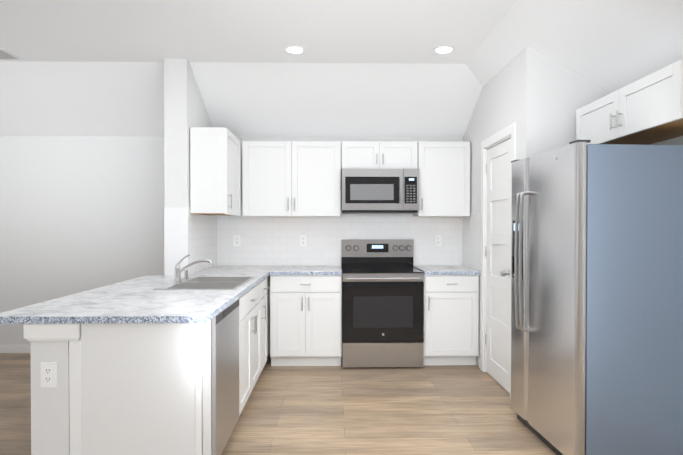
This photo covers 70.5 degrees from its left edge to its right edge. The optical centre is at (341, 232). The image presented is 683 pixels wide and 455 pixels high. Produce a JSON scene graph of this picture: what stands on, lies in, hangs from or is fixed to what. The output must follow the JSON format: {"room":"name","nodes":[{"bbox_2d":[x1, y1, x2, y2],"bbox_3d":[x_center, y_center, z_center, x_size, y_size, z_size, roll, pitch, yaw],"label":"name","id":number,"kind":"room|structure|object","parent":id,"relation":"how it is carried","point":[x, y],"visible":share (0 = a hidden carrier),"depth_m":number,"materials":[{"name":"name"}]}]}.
{"room":"kitchen","nodes":[
{"label":"kitchen","id":0,"kind":"room"},
{"bbox_2d":[30,59,211,454],"bbox_3d":[-1.396,-0.214,3.680,0.190,3.000,2.860,0,1,-1],"label":"wall","id":1,"kind":"structure","parent":0,"point":[185,110],"depth_m":4.08,"materials":[{"name":"white paint"}]},
{"bbox_2d":[40,362,56,387],"bbox_3d":[-1.367,0.666,2.255,0.072,0.116,0.009,0,1,-1],"label":"outlet","id":2,"kind":"object","parent":1,"relation":"attached to","point":[48,371],"visible":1,"depth_m":2.25,"materials":[{"name":"white plastic"}]},
{"bbox_2d":[23,324,79,340],"bbox_3d":[-1.347,0.466,2.298,0.250,0.080,0.120,0,1,-1],"label":"trim","id":3,"kind":"structure","parent":1,"relation":"attached to","point":[51,332],"depth_m":2.24,"materials":[{"name":"white wood"}]},
{"bbox_2d":[164,208,216,274],"bbox_3d":[-1.407,0.074,4.602,0.198,0.575,1.023,0,1,-1],"label":"tile backsplash","id":4,"kind":"structure","parent":1,"relation":"attached to","point":[193,236],"depth_m":4.11,"materials":[{"name":"white tile"}]},
{"bbox_2d":[190,127,240,215],"bbox_3d":[-1.128,-0.529,4.464,0.352,0.746,0.626,0,1,-1],"label":"upper cabinet","id":5,"kind":"object","parent":1,"relation":"attached to","point":[215,170],"visible":1,"depth_m":4.15,"materials":[{"name":"white wood"}]},
{"bbox_2d":[0,136,462,344],"bbox_3d":[-1.316,-0.230,5.181,7.200,3.000,0.140,0,1,-1],"label":"wall","id":6,"kind":"structure","parent":0,"point":[78,214],"depth_m":5.09,"materials":[{"name":"white paint"}]},
{"bbox_2d":[0,345,29,352],"bbox_3d":[-3.100,1.229,5.090,3.170,0.085,0.014,0,1,-1],"label":"baseboard","id":7,"kind":"structure","parent":6,"relation":"attached to","point":[14,348],"depth_m":5.08,"materials":[{"name":"white wood"}]},
{"bbox_2d":[242,141,340,215],"bbox_3d":[-0.497,-0.534,4.938,0.979,0.746,0.366,0,1,-1],"label":"upper cabinet","id":8,"kind":"object","parent":6,"relation":"attached to","point":[291,178],"visible":1,"depth_m":4.80,"materials":[{"name":"white wood"}]},
{"bbox_2d":[217,215,461,265],"bbox_3d":[-0.015,0.088,5.133,2.604,0.535,0.008,0,1,-1],"label":"tile backsplash","id":9,"kind":"structure","parent":6,"relation":"attached to","point":[269,240],"depth_m":5.13,"materials":[{"name":"white tile"}]},
{"bbox_2d":[233,235,239,245],"bbox_3d":[-1.105,0.091,5.106,0.072,0.116,0.009,0,1,-1],"label":"outlet","id":10,"kind":"object","parent":9,"relation":"attached to","point":[236,240],"visible":1,"depth_m":5.10,"materials":[{"name":"white plastic"}]},
{"bbox_2d":[300,235,306,245],"bbox_3d":[-0.405,0.091,5.118,0.072,0.116,0.009,0,1,-1],"label":"outlet","id":11,"kind":"object","parent":9,"relation":"attached to","point":[303,240],"visible":1,"depth_m":5.12,"materials":[{"name":"white plastic"}]},
{"bbox_2d":[434,235,440,245],"bbox_3d":[1.025,0.090,5.142,0.072,0.116,0.009,0,1,-1],"label":"outlet","id":12,"kind":"object","parent":9,"relation":"attached to","point":[437,240],"visible":1,"depth_m":5.14,"materials":[{"name":"white plastic"}]},
{"bbox_2d":[341,141,417,170],"bbox_3d":[0.377,-0.767,4.950,0.762,0.281,0.366,0,1,-1],"label":"upper cabinet","id":13,"kind":"object","parent":6,"relation":"attached to","point":[379,154],"visible":0.81,"depth_m":4.81,"materials":[{"name":"white wood"}]},
{"bbox_2d":[341,169,418,213],"bbox_3d":[0.378,-0.408,4.910,0.756,0.425,0.450,0,1,-1],"label":"microwave","id":14,"kind":"object","parent":13,"relation":"attached to","point":[379,191],"visible":1,"depth_m":4.71,"materials":[{"name":"grey metal"}]},
{"bbox_2d":[413,141,469,215],"bbox_3d":[1.024,-0.535,4.964,0.524,0.746,0.366,0,1,-1],"label":"upper cabinet","id":15,"kind":"object","parent":6,"relation":"attached to","point":[444,178],"visible":0.96,"depth_m":4.82,"materials":[{"name":"white wood"}]},
{"bbox_2d":[0,353,556,454],"bbox_3d":[-1.257,1.347,1.698,7.200,0.080,7.260,0,1,-1],"label":"floor","id":16,"kind":"structure","parent":0,"point":[423,410],"depth_m":3.44,"materials":[{"name":"brown wood"}]},
{"bbox_2d":[69,320,210,454],"bbox_3d":[-0.967,0.861,2.357,0.617,0.877,0.177,0,1,-1],"label":"cabinet end panel","id":17,"kind":"object","parent":16,"relation":"on","point":[139,389],"visible":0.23,"depth_m":2.27,"materials":[{"name":"white wood"}]},
{"bbox_2d":[211,299,238,454],"bbox_3d":[-0.958,0.858,2.758,0.634,0.875,0.610,0,1,-1],"label":"dishwasher","id":18,"kind":"object","parent":16,"relation":"on","point":[224,370],"visible":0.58,"depth_m":2.65,"materials":[{"name":"grey metal"}]},
{"bbox_2d":[239,283,260,415],"bbox_3d":[-0.959,0.849,3.531,0.674,0.877,0.920,0,1,-1],"label":"base cabinet","id":19,"kind":"object","parent":16,"relation":"on","point":[249,339],"visible":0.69,"depth_m":3.46,"materials":[{"name":"white wood"}]},
{"bbox_2d":[0,266,271,323],"bbox_3d":[-1.152,0.390,3.671,1.007,0.038,2.881,0,1,-1],"label":"countertop","id":20,"kind":"structure","parent":19,"relation":"on","point":[139,300],"depth_m":2.70,"materials":[{"name":"stone"}]},
{"bbox_2d":[173,255,212,282],"bbox_3d":[-1.086,0.265,3.637,0.291,0.206,0.255,0,1,-1],"label":"faucet","id":21,"kind":"object","parent":20,"relation":"on","point":[177,277],"depth_m":3.53,"materials":[{"name":"silver metal"}]},
{"bbox_2d":[153,255,254,289],"bbox_3d":[-0.969,0.360,3.563,0.540,0.396,0.800,0,1,-1],"label":"double-bowl sink","id":22,"kind":"object","parent":20,"relation":"in","point":[186,282],"visible":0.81,"depth_m":3.55,"materials":[{"name":"metal"}]},
{"bbox_2d":[259,278,268,371],"bbox_3d":[-0.970,0.842,4.186,0.674,0.877,0.385,0,1,-1],"label":"base cabinet","id":23,"kind":"object","parent":16,"relation":"on","point":[263,295],"visible":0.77,"depth_m":4.21,"materials":[{"name":"white wood"}]},
{"bbox_2d":[266,275,269,356],"bbox_3d":[-1.008,0.836,4.753,0.618,0.877,0.745,0,1,-1],"label":"base cabinet","id":24,"kind":"object","parent":16,"relation":"on","point":[268,316],"depth_m":4.61,"materials":[{"name":"white wood"}]},
{"bbox_2d":[270,275,341,365],"bbox_3d":[-0.339,0.836,4.801,0.671,0.877,0.656,0,1,-1],"label":"base cabinet","id":25,"kind":"object","parent":16,"relation":"on","point":[305,320],"visible":0.94,"depth_m":4.51,"materials":[{"name":"white wood"}]},
{"bbox_2d":[272,266,341,274],"bbox_3d":[-0.328,0.378,4.803,0.653,0.038,0.645,0,1,-1],"label":"countertop","id":26,"kind":"structure","parent":25,"relation":"on","point":[276,270],"depth_m":4.56,"materials":[{"name":"stone"}]},
{"bbox_2d":[341,239,423,366],"bbox_3d":[0.383,0.677,4.789,0.756,1.195,0.697,0,1,-1],"label":"range","id":27,"kind":"object","parent":16,"relation":"on","point":[382,303],"visible":1,"depth_m":4.50,"materials":[{"name":"grey metal"}]},
{"bbox_2d":[423,275,478,364],"bbox_3d":[1.029,0.835,4.824,0.523,0.877,0.656,0,1,-1],"label":"base cabinet","id":28,"kind":"object","parent":16,"relation":"on","point":[451,319],"visible":0.9,"depth_m":4.54,"materials":[{"name":"white wood"}]},
{"bbox_2d":[413,266,479,274],"bbox_3d":[1.029,0.378,4.828,0.524,0.038,0.641,0,1,-1],"label":"countertop","id":29,"kind":"structure","parent":28,"relation":"on","point":[445,270],"depth_m":4.56,"materials":[{"name":"stone"}]},
{"bbox_2d":[511,140,682,454],"bbox_3d":[1.526,0.404,2.959,0.794,1.779,0.848,0,1,-4],"label":"refrigerator","id":30,"kind":"object","parent":16,"relation":"on","point":[596,299],"visible":1,"depth_m":2.54,"materials":[{"name":"silver paint"}]},
{"bbox_2d":[0,0,682,136],"bbox_3d":[-1.259,-1.136,1.783,7.400,0.846,7.682,0,1,-1],"label":"ceiling","id":31,"kind":"structure","parent":0,"point":[368,68],"depth_m":3.89,"materials":[{"name":"white paint"}]},
{"bbox_2d":[0,48,22,59],"bbox_3d":[-2.866,-1.457,3.962,0.360,0.010,0.240,0,1,-1],"label":"ceiling vent","id":32,"kind":"object","parent":31,"relation":"in","point":[5,54],"visible":1,"depth_m":4.00,"materials":[{"name":"white"}]},
{"bbox_2d":[283,45,306,53],"bbox_3d":[-0.374,-1.459,3.874,0.190,0.004,0.190,0,1,-1],"label":"recessed light","id":33,"kind":"object","parent":31,"relation":"in","point":[293,49],"visible":1,"depth_m":3.86,"materials":[{"name":"white"}]},
{"bbox_2d":[432,45,455,53],"bbox_3d":[0.821,-1.459,3.874,0.190,0.004,0.190,0,1,-1],"label":"recessed light","id":34,"kind":"object","parent":31,"relation":"in","point":[445,49],"visible":1,"depth_m":3.86,"materials":[{"name":"white glass"}]},
{"bbox_2d":[463,53,519,365],"bbox_3d":[1.368,-0.221,4.372,0.120,3.000,1.570,0,1,-1],"label":"wall","id":35,"kind":"structure","parent":0,"point":[497,108],"depth_m":4.25,"materials":[{"name":"white paint"}]},
{"bbox_2d":[462,214,480,270],"bbox_3d":[1.296,0.091,4.834,0.008,0.535,0.650,0,1,-1],"label":"tile backsplash","id":36,"kind":"structure","parent":35,"relation":"attached to","point":[471,240],"depth_m":4.81,"materials":[{"name":"white tile"}]},
{"bbox_2d":[485,138,510,392],"bbox_3d":[1.307,0.266,4.080,0.105,2.016,0.658,0,1,-1],"label":"pantry door","id":37,"kind":"structure","parent":35,"relation":"in","point":[497,253],"depth_m":4.08,"materials":[{"name":"white wood"}]},
{"bbox_2d":[480,122,515,398],"bbox_3d":[1.365,0.224,4.077,0.135,2.115,0.830,0,1,-1],"label":"door frame","id":38,"kind":"structure","parent":35,"relation":"attached to","point":[490,141],"depth_m":4.41,"materials":[{"name":"white wood"}]},
{"bbox_2d":[520,46,609,159],"bbox_3d":[1.817,-0.213,3.534,0.990,3.000,0.120,0,1,-1],"label":"wall","id":39,"kind":"structure","parent":0,"point":[554,96],"depth_m":3.46,"materials":[{"name":"white paint"}]},
{"bbox_2d":[649,136,682,144],"bbox_3d":[2.127,-0.185,0.894,0.140,3.000,5.170,0,1,-1],"label":"wall","id":40,"kind":"structure","parent":0,"point":[676,141],"depth_m":2.95,"materials":[{"name":"white paint"}]},
{"bbox_2d":[576,60,682,144],"bbox_3d":[1.818,-0.710,2.884,0.406,0.291,1.030,0,1,-1],"label":"upper cabinet","id":41,"kind":"object","parent":40,"relation":"attached to","point":[647,110],"visible":0.85,"depth_m":2.76,"materials":[{"name":"white wood"}]}
]}

